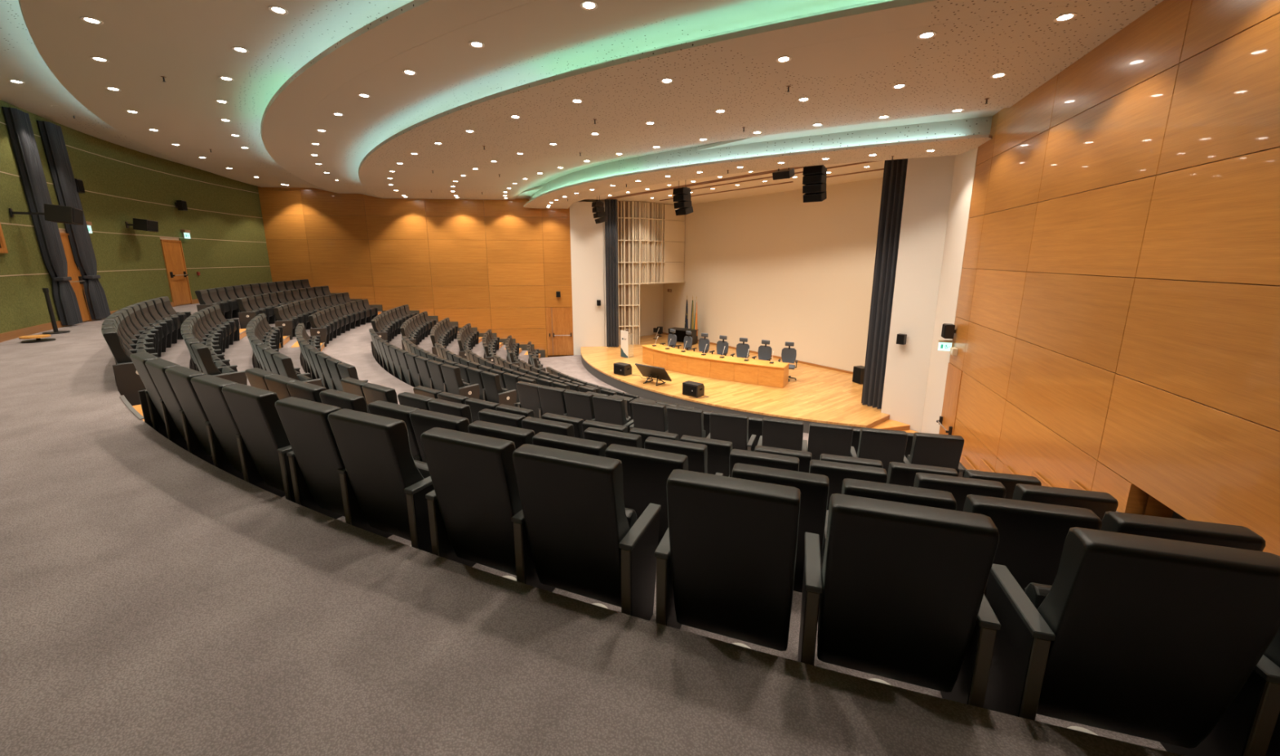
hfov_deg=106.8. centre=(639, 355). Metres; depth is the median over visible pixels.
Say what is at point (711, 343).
baseboard
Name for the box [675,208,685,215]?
grille
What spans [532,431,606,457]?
seat
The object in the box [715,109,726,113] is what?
recessed light
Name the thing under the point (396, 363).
seat
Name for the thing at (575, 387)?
seat
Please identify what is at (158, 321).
seat cushion
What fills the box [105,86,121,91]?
recessed light
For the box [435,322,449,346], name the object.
seat
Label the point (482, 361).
seat
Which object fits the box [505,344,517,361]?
seat
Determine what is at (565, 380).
seat
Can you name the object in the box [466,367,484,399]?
seat
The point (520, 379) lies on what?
seat
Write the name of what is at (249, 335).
seat
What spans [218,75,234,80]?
recessed light
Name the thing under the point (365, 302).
seat
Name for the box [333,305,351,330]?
seat
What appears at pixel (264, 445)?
seat
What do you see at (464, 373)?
seat
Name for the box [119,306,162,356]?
seat
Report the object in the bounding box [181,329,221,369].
seat
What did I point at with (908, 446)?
seat
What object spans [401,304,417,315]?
seat
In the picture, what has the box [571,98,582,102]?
recessed light
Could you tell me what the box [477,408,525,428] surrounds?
seat
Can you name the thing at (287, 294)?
seat
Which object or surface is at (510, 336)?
seat
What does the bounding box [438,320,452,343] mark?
seat
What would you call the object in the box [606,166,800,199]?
rail
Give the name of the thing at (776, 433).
seat
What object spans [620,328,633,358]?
lectern
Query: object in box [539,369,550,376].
seat
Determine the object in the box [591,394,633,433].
seat
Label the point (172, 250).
door
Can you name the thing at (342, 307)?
seat
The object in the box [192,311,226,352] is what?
seat
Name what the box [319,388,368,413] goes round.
seat
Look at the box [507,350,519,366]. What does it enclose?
seat
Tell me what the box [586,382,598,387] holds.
seat
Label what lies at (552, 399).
seat
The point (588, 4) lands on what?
recessed light
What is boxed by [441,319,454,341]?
seat
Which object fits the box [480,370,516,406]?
seat
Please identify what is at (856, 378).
grille
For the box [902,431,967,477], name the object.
seat
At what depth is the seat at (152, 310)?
10.56 m
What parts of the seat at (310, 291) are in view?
backrest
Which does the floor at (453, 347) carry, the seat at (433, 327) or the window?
the seat at (433, 327)
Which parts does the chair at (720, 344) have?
backrest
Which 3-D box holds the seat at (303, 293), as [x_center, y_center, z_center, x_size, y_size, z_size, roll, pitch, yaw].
[-13.576,-2.245,19.427,0.470,1.000,0.586,-2,12,-11]
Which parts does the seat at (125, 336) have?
backrest, armrest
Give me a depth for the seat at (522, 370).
14.13 m
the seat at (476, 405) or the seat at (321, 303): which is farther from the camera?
the seat at (321, 303)
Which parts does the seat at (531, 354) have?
backrest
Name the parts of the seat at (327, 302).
backrest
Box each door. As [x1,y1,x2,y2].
[59,232,92,321]
[160,239,192,306]
[545,306,573,355]
[936,362,962,435]
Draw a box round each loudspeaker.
[8,203,83,225]
[124,217,158,231]
[772,167,794,180]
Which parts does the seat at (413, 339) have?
backrest, panel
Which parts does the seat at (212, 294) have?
backrest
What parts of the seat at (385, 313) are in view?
backrest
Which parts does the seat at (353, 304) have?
backrest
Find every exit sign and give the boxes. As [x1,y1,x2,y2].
[85,221,92,233]
[180,229,190,238]
[937,339,953,351]
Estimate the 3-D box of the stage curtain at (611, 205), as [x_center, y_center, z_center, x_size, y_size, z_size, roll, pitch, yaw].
[-1.387,-3.952,23.383,0.609,7.160,0.142,1,12,3]
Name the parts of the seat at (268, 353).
backrest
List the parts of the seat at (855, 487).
armrest, backrest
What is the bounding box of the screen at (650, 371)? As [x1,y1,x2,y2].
[635,363,671,386]
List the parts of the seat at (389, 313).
backrest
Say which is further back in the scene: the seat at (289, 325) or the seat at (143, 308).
the seat at (289, 325)
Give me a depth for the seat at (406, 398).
5.21 m
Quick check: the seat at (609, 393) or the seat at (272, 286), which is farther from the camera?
the seat at (272, 286)
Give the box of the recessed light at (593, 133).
[590,132,599,135]
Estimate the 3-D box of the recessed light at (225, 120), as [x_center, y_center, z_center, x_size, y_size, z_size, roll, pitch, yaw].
[-9.631,-5.474,11.040,0.210,0.018,0.210,-9,15,-38]
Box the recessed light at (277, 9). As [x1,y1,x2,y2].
[268,5,288,14]
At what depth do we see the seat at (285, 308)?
15.51 m
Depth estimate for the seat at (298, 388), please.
4.52 m
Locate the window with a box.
[0,222,8,253]
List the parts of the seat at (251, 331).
backrest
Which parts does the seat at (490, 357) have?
backrest, panel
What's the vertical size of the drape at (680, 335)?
0.720 m
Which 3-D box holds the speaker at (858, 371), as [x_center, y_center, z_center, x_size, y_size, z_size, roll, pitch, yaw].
[7.965,0.690,17.149,0.371,0.580,0.400,-4,12,-19]
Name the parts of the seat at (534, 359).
backrest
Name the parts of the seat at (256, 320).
backrest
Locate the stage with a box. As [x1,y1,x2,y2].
[580,333,889,427]
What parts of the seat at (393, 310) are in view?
backrest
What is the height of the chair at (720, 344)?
1.365 m
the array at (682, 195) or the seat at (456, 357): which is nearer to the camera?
the seat at (456, 357)
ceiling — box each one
[0,0,219,175]
[17,0,526,193]
[260,0,1103,198]
[358,0,1163,208]
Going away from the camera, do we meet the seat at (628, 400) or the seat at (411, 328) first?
the seat at (628, 400)
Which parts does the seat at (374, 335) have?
backrest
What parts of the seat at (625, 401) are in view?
backrest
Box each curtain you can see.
[1,106,83,325]
[35,120,111,319]
[604,199,618,346]
[861,158,907,408]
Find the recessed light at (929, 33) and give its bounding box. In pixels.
[916,31,936,39]
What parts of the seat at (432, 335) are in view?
backrest, panel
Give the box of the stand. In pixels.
[18,334,55,342]
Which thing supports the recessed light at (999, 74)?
in the ceiling at (849, 81)
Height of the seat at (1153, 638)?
1.000 m
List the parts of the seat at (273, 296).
backrest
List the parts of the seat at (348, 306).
backrest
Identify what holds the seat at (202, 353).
on the floor at (240, 353)
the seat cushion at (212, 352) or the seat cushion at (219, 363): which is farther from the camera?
the seat cushion at (212, 352)
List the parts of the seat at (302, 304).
backrest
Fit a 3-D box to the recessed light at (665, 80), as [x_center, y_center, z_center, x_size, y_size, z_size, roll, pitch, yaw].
[0.420,-4.295,7.419,0.210,0.018,0.210,-9,15,-38]
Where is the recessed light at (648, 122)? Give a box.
[644,121,655,124]
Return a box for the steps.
[871,419,919,432]
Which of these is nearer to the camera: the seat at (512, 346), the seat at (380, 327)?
the seat at (380, 327)
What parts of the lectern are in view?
panel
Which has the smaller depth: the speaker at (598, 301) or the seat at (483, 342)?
the seat at (483, 342)
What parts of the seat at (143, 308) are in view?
backrest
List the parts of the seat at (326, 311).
backrest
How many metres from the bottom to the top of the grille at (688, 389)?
0.311 m
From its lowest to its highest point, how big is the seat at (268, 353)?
1.000 m
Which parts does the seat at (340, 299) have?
backrest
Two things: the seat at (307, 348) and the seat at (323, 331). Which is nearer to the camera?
the seat at (307, 348)
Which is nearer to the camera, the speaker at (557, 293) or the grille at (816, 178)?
the grille at (816, 178)
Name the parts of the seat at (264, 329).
backrest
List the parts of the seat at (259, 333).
backrest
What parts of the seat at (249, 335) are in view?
backrest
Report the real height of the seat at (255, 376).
1.000 m
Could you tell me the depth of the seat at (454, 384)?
9.25 m
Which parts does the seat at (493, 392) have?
backrest, panel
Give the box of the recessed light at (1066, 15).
[1053,12,1077,22]
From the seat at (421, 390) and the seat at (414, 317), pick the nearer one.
the seat at (421, 390)
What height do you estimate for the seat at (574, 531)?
1.000 m
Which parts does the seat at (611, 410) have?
backrest, armrest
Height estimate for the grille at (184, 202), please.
0.292 m
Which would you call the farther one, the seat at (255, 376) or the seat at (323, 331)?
the seat at (323, 331)
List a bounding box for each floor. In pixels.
[0,302,1184,755]
[158,317,1167,751]
[222,324,275,386]
[254,311,382,373]
[302,322,1117,511]
[389,321,437,349]
[417,334,432,353]
[446,338,459,355]
[471,341,484,358]
[496,344,507,360]
[518,350,528,364]
[538,355,808,449]
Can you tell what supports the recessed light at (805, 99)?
in the ceiling at (849, 81)
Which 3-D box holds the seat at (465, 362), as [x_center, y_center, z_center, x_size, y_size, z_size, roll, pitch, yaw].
[-4.543,0.564,12.923,0.470,1.000,0.574,-10,15,-40]
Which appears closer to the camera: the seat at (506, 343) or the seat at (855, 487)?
the seat at (855, 487)
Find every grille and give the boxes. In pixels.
[72,208,83,224]
[77,179,84,192]
[147,220,158,231]
[182,200,187,209]
[613,364,623,374]
[672,187,683,194]
[673,195,683,200]
[674,202,684,208]
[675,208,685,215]
[683,384,696,395]
[802,174,821,183]
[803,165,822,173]
[803,184,821,192]
[803,194,821,202]
[852,367,861,382]
[896,334,904,344]
[941,324,946,337]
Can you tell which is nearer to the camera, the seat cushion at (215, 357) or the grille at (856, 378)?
the seat cushion at (215, 357)
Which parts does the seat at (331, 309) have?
backrest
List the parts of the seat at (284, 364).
backrest, panel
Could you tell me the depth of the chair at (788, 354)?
17.74 m
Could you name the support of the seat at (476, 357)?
on the floor at (478, 349)
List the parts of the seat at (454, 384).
backrest, panel, armrest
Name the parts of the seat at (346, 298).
backrest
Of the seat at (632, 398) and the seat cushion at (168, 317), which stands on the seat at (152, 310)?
the seat cushion at (168, 317)
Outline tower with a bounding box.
[617,200,639,345]
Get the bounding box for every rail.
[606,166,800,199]
[609,164,817,199]
[659,181,793,200]
[690,160,878,190]
[826,168,884,177]
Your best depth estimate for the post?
10.49 m
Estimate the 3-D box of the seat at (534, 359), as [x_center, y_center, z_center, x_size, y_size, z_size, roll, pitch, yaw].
[-4.047,0.537,19.000,0.470,1.000,0.681,-5,13,-22]
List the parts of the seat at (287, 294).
backrest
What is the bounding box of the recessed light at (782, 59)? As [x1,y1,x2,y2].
[776,56,791,62]
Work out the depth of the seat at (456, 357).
13.09 m
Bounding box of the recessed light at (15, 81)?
[8,79,25,84]
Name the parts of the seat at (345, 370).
backrest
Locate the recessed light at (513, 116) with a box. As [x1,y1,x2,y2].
[509,115,520,118]
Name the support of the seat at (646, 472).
on the floor at (240, 353)
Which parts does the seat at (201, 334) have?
backrest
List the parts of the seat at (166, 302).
backrest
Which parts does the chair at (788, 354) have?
backrest, seat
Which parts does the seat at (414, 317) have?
backrest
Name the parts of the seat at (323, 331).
backrest, panel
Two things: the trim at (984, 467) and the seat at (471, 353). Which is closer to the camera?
the trim at (984, 467)
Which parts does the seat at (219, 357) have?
backrest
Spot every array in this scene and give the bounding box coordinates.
[591,195,607,223]
[672,180,693,215]
[802,164,826,202]
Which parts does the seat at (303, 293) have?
backrest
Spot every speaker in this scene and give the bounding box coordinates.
[75,178,84,193]
[174,200,187,210]
[555,291,560,297]
[596,299,600,306]
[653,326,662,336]
[852,365,864,384]
[896,333,906,344]
[941,323,955,338]
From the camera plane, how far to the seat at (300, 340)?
10.77 m
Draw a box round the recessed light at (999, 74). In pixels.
[990,72,1007,78]
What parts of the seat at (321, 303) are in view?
backrest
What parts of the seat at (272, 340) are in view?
backrest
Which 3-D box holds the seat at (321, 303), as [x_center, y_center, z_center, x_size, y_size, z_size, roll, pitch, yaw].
[-12.515,-1.841,18.895,0.470,1.000,0.586,-3,12,-13]
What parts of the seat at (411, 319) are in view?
backrest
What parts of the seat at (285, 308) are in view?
backrest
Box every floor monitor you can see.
[613,362,631,375]
[682,380,704,397]
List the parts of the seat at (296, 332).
backrest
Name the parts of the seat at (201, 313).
backrest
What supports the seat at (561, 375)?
on the floor at (571, 366)
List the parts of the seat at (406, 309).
backrest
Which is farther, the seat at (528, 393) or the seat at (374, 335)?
the seat at (374, 335)
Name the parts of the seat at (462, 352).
backrest, panel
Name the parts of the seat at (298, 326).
backrest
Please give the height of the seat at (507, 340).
1.000 m
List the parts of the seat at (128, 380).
backrest, panel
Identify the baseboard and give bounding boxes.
[0,320,71,342]
[91,302,174,320]
[192,298,199,303]
[662,332,853,373]
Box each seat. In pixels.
[101,324,155,355]
[101,328,162,405]
[102,320,154,350]
[104,315,154,347]
[107,312,155,352]
[112,310,159,356]
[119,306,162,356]
[124,304,167,351]
[129,351,168,439]
[131,302,173,347]
[138,300,178,343]
[145,358,187,450]
[147,297,184,339]
[157,296,191,319]
[164,365,213,465]
[180,325,218,350]
[181,322,218,346]
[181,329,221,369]
[182,319,219,346]
[182,333,225,370]
[185,316,221,349]
[186,337,230,372]
[189,313,223,354]
[191,342,247,385]
[191,374,244,479]
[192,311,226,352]
[195,289,225,316]
[197,308,230,348]
[203,306,234,344]
[204,288,232,319]
[209,304,239,341]
[214,287,239,318]
[222,383,295,502]
[223,286,240,311]
[230,284,247,297]
[236,297,263,328]
[240,284,253,296]
[244,296,269,323]
[244,367,275,391]
[245,326,275,346]
[245,328,275,364]
[246,323,275,343]
[246,333,278,368]
[248,320,276,347]
[248,336,260,368]
[249,283,262,295]
[250,318,278,349]
[251,294,275,324]
[252,340,264,369]
[253,315,279,351]
[257,282,270,293]
[257,313,283,347]
[257,344,271,371]
[260,293,282,320]
[263,348,300,374]
[264,373,297,399]
[266,281,278,292]
[266,292,288,304]
[272,306,297,339]
[272,353,322,386]
[275,280,286,291]
[275,291,295,302]
[275,396,345,519]
[280,304,302,324]
[281,289,298,301]
[283,280,294,290]
[285,302,306,330]
[286,380,326,403]
[290,288,306,300]
[291,280,302,288]
[291,301,311,329]
[294,328,319,345]
[294,331,319,368]
[295,325,319,343]
[295,334,320,372]
[297,288,312,298]
[297,300,317,327]
[297,323,320,347]
[297,337,324,373]
[300,279,311,288]
[300,341,311,378]
[302,298,322,311]
[303,344,316,379]
[306,287,318,297]
[307,314,329,346]
[309,348,324,386]
[310,297,327,309]
[312,311,333,341]
[313,286,324,296]
[314,296,333,307]
[316,310,337,337]
[316,352,332,390]
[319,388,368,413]
[320,285,331,295]
[322,295,338,306]
[322,308,342,335]
[325,357,342,391]
[327,293,342,304]
[327,306,346,333]
[327,408,434,553]
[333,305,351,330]
[334,293,348,303]
[337,362,368,391]
[338,303,355,328]
[340,377,369,413]
[342,292,354,302]
[344,302,361,326]
[348,301,366,324]
[355,300,372,322]
[360,298,377,319]
[361,382,398,404]
[367,400,422,462]
[368,328,387,359]
[369,330,377,361]
[370,319,388,340]
[371,333,379,364]
[373,316,390,342]
[374,336,382,367]
[376,315,392,341]
[377,339,387,371]
[378,313,395,338]
[381,311,398,336]
[382,342,393,375]
[385,310,401,333]
[388,345,400,380]
[389,308,405,324]
[393,306,408,320]
[395,348,409,385]
[397,391,434,410]
[398,306,413,318]
[400,324,417,345]
[400,325,416,349]
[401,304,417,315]
[401,335,407,351]
[402,321,418,345]
[403,338,409,351]
[404,320,420,344]
[404,351,419,386]
[406,341,413,352]
[407,317,422,342]
[409,315,426,339]
[409,343,417,354]
[409,408,469,462]
[413,386,441,398]
[414,314,429,337]
[414,346,423,355]
[414,355,431,388]
[417,312,432,334]
[420,350,430,358]
[420,426,522,575]
[422,311,436,328]
[426,352,438,360]
[426,360,444,391]
[427,398,471,423]
[430,328,445,342]
[430,331,444,343]
[430,333,445,355]
[431,326,446,346]
[433,324,448,348]
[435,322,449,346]
[435,342,440,356]
[435,355,447,363]
[437,345,444,358]
[437,391,469,404]
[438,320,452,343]
[440,364,479,399]
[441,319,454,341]
[441,348,449,359]
[444,317,457,338]
[444,360,457,365]
[446,351,455,361]
[453,354,462,364]
[454,363,470,383]
[457,331,471,347]
[457,333,470,345]
[457,335,470,347]
[457,337,471,359]
[458,328,472,348]
[460,357,471,366]
[461,327,474,349]
[462,324,476,346]
[464,348,471,359]
[464,397,499,422]
[466,323,479,344]
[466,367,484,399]
[467,420,534,448]
[468,351,475,362]
[468,361,480,368]
[473,354,481,364]
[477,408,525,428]
[478,364,492,372]
[479,357,488,365]
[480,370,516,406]
[482,336,494,347]
[482,338,494,351]
[482,341,496,359]
[483,333,496,350]
[483,344,496,363]
[484,331,497,352]
[485,360,496,368]
[487,328,499,350]
[490,368,506,388]
[493,355,500,364]
[493,364,504,371]
[495,404,534,417]
[497,357,506,367]
[502,367,514,373]
[502,372,519,403]
[503,360,512,368]
[505,339,517,351]
[505,342,516,353]
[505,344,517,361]
[506,337,518,353]
[506,347,518,361]
[507,335,519,355]
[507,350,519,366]
[511,364,520,371]
[511,444,661,621]
[512,370,526,377]
[514,381,542,417]
[518,367,529,374]
[518,376,536,383]
[519,360,526,368]
[521,416,574,437]
[524,363,533,371]
[524,373,538,384]
[527,341,538,357]
[527,344,537,355]
[527,349,538,364]
[528,352,541,365]
[528,370,540,377]
[531,355,546,371]
[531,366,541,373]
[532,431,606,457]
[537,377,553,386]
[537,385,566,418]
[538,374,551,380]
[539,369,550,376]
[541,413,583,438]
[546,366,554,373]
[548,373,559,379]
[550,377,564,383]
[551,369,560,376]
[551,382,569,389]
[559,373,568,378]
[559,377,572,382]
[563,390,595,421]
[564,382,579,391]
[566,376,577,381]
[571,381,585,386]
[575,379,587,385]
[578,385,595,392]
[582,419,627,439]
[583,426,641,448]
[585,385,600,393]
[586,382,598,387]
[586,391,608,395]
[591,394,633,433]
[597,386,610,390]
[600,388,617,395]
[604,444,688,545]
[608,395,631,416]
[610,389,624,395]
[613,394,633,399]
[623,392,639,399]
[624,399,631,418]
[629,400,633,420]
[629,400,667,431]
[629,427,678,448]
[635,398,656,403]
[637,397,656,402]
[644,436,723,475]
[654,469,800,651]
[657,401,678,406]
[665,405,705,440]
[676,404,695,408]
[680,435,732,476]
[703,410,711,438]
[706,410,755,451]
[728,448,799,477]
[731,462,829,592]
[748,416,763,446]
[754,444,811,472]
[756,417,804,450]
[798,493,1000,707]
[801,422,853,460]
[808,459,887,510]
[819,453,883,467]
[821,478,956,572]
[849,427,907,473]
[851,427,860,454]
[886,462,958,486]
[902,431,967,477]
[904,432,914,457]
[913,472,1005,511]
[963,470,1041,499]
[963,494,1102,596]
[983,527,1279,748]
[1012,483,1118,520]
[1100,511,1265,551]
[1160,628,1279,755]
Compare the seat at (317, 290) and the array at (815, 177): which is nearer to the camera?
the array at (815, 177)
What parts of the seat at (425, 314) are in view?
backrest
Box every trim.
[330,293,545,357]
[581,355,864,433]
[866,415,889,427]
[960,455,1085,490]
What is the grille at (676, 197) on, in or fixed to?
attached to the array at (682, 195)
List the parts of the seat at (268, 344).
backrest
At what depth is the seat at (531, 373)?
13.69 m
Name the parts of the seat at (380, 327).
backrest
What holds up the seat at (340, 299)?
on the floor at (295, 353)
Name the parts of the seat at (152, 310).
backrest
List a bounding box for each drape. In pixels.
[674,329,691,342]
[691,330,697,345]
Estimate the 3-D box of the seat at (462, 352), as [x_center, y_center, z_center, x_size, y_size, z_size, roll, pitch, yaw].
[-6.535,-0.125,17.744,0.470,1.000,0.674,-5,13,-23]
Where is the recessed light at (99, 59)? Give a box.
[89,56,109,62]
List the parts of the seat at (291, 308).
backrest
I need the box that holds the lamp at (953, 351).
[949,346,958,355]
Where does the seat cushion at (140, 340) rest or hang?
on the seat at (125, 336)
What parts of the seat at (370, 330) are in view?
panel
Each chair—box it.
[659,328,676,347]
[675,330,692,350]
[690,333,709,353]
[709,335,728,355]
[730,337,749,358]
[751,339,772,360]
[777,342,797,381]
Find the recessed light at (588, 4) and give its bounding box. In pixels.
[580,0,598,10]
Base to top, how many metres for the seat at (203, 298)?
1.000 m
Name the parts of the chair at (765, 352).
backrest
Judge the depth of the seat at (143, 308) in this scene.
10.03 m
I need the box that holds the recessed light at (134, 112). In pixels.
[125,110,139,113]
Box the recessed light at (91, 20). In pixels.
[80,16,103,24]
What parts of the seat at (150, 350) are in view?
backrest, armrest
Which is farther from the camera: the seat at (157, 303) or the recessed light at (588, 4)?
the seat at (157, 303)
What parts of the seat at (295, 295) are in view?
backrest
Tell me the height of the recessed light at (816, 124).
0.018 m
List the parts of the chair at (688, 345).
backrest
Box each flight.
[120,395,144,421]
[239,328,324,351]
[457,331,540,358]
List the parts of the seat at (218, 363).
backrest, armrest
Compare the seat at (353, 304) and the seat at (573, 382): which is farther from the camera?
the seat at (353, 304)
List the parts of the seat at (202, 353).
backrest, armrest, armrest, panel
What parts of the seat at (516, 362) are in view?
backrest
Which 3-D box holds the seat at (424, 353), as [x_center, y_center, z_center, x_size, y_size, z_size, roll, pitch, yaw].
[-5.422,0.350,12.469,0.470,1.000,0.562,-10,15,-39]
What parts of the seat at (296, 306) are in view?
backrest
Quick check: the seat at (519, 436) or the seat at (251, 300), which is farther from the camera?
the seat at (251, 300)
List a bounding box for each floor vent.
[502,575,516,581]
[592,603,608,608]
[731,643,751,648]
[867,678,891,685]
[1066,725,1097,735]
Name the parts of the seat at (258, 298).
backrest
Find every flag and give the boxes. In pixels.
[684,295,688,328]
[690,296,693,335]
[693,297,697,343]
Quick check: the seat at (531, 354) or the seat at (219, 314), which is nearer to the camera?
the seat at (219, 314)
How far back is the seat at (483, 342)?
18.79 m
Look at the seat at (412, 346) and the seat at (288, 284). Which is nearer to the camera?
the seat at (412, 346)
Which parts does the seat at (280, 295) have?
backrest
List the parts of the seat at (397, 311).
backrest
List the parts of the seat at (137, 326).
backrest, armrest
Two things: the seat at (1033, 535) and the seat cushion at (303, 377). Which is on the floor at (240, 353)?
the seat at (1033, 535)
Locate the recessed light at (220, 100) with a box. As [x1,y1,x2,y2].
[215,99,228,103]
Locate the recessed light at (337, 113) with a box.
[332,112,344,115]
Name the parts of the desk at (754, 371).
panel, panel, panel, panel, panel, panel, panel, panel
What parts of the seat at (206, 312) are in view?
backrest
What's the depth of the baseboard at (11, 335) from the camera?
10.30 m
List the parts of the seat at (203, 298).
backrest, panel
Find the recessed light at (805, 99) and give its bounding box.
[797,97,809,102]
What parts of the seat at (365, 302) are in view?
backrest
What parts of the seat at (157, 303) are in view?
backrest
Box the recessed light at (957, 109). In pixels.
[951,108,964,112]
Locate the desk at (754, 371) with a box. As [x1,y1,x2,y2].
[641,343,789,387]
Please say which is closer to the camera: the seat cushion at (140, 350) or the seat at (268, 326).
the seat cushion at (140, 350)
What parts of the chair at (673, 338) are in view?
backrest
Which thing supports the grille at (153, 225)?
attached to the loudspeaker at (138, 224)
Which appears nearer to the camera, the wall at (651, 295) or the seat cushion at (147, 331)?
the seat cushion at (147, 331)
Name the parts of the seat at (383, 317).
backrest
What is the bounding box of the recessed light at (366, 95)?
[357,93,370,97]
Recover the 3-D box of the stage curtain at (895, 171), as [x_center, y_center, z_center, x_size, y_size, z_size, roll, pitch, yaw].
[7.047,-1.960,13.637,0.189,7.160,0.829,-7,13,-30]
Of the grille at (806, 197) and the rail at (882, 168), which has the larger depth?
the rail at (882, 168)
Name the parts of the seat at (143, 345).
backrest, armrest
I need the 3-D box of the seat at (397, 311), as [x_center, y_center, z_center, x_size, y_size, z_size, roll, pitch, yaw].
[-10.181,-1.556,20.302,0.470,1.000,0.574,-2,12,-11]
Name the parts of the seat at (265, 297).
backrest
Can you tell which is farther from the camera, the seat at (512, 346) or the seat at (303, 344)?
the seat at (512, 346)
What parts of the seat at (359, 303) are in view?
backrest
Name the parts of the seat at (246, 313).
backrest, panel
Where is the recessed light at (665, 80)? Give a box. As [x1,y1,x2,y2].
[660,78,673,83]
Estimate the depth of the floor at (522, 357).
22.27 m
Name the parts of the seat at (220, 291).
backrest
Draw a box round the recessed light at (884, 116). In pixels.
[877,115,889,119]
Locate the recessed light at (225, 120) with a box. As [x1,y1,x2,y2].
[219,119,231,121]
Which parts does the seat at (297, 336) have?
backrest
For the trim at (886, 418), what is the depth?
13.28 m
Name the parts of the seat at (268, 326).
backrest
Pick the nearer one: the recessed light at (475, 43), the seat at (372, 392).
the seat at (372, 392)
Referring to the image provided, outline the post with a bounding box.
[41,288,70,334]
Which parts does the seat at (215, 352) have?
backrest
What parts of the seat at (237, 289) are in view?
backrest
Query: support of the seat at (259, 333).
on the floor at (295, 353)
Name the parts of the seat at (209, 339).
backrest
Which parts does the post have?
post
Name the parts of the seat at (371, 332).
backrest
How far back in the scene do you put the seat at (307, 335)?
13.26 m
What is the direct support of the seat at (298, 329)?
on the floor at (353, 347)
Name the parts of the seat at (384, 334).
backrest, panel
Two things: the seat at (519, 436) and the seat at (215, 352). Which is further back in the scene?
the seat at (215, 352)
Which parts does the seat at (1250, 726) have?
metal post, armrest, backrest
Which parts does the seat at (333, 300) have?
backrest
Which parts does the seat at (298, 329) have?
backrest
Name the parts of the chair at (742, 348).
backrest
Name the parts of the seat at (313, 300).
backrest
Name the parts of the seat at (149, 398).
panel, metal post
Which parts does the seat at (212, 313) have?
backrest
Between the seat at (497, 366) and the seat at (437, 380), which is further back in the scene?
the seat at (497, 366)
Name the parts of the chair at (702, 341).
backrest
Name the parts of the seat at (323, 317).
backrest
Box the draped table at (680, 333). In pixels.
[667,327,697,345]
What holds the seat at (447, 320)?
on the floor at (453, 347)
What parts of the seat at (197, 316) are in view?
backrest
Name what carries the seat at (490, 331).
on the floor at (502, 353)
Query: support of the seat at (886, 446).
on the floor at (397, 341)
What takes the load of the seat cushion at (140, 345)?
on the seat at (143, 345)
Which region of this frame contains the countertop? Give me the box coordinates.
[641,343,789,368]
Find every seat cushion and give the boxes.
[136,343,146,349]
[136,348,146,352]
[137,338,146,343]
[138,333,147,338]
[141,329,151,334]
[145,326,155,330]
[150,323,159,326]
[155,320,168,335]
[161,316,173,332]
[205,341,213,346]
[206,337,213,341]
[207,345,213,350]
[209,350,216,355]
[212,355,220,360]
[215,360,226,367]
[222,366,235,373]
[297,374,311,381]
[413,459,430,478]
[625,507,636,528]
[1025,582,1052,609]
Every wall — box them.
[0,99,271,333]
[257,186,604,357]
[577,200,663,336]
[603,201,606,346]
[662,177,883,371]
[880,155,955,432]
[920,146,977,434]
[949,0,1279,555]
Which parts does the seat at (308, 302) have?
backrest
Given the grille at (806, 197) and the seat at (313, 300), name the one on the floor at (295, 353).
the seat at (313, 300)
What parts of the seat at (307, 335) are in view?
backrest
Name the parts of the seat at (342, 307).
backrest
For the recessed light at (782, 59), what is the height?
0.018 m
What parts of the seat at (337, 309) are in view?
backrest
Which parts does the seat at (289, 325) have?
backrest, panel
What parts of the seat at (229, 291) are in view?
backrest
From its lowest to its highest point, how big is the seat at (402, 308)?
1.000 m
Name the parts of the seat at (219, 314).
backrest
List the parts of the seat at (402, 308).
backrest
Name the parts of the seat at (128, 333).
backrest, armrest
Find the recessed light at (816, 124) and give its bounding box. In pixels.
[812,123,822,126]
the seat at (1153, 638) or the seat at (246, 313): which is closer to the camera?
the seat at (1153, 638)
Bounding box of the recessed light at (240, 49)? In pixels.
[231,46,248,53]
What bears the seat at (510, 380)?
on the floor at (453, 347)
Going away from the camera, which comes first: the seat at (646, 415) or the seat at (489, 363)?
the seat at (646, 415)
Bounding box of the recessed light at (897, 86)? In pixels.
[892,84,906,88]
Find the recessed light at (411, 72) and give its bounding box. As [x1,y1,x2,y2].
[402,69,417,75]
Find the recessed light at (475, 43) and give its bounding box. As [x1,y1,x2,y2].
[468,40,484,48]
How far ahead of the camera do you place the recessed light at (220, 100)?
9.73 m
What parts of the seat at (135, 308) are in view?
backrest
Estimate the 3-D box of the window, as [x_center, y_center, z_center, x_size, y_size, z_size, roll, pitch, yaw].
[-12.894,-2.384,9.316,0.080,0.720,1.340,-8,14,-33]
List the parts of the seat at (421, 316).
backrest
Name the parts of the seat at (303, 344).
backrest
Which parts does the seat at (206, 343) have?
backrest, armrest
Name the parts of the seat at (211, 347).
backrest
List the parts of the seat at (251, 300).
backrest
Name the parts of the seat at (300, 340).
backrest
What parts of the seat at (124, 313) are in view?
backrest, armrest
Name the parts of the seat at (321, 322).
backrest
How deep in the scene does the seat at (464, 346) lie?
18.36 m

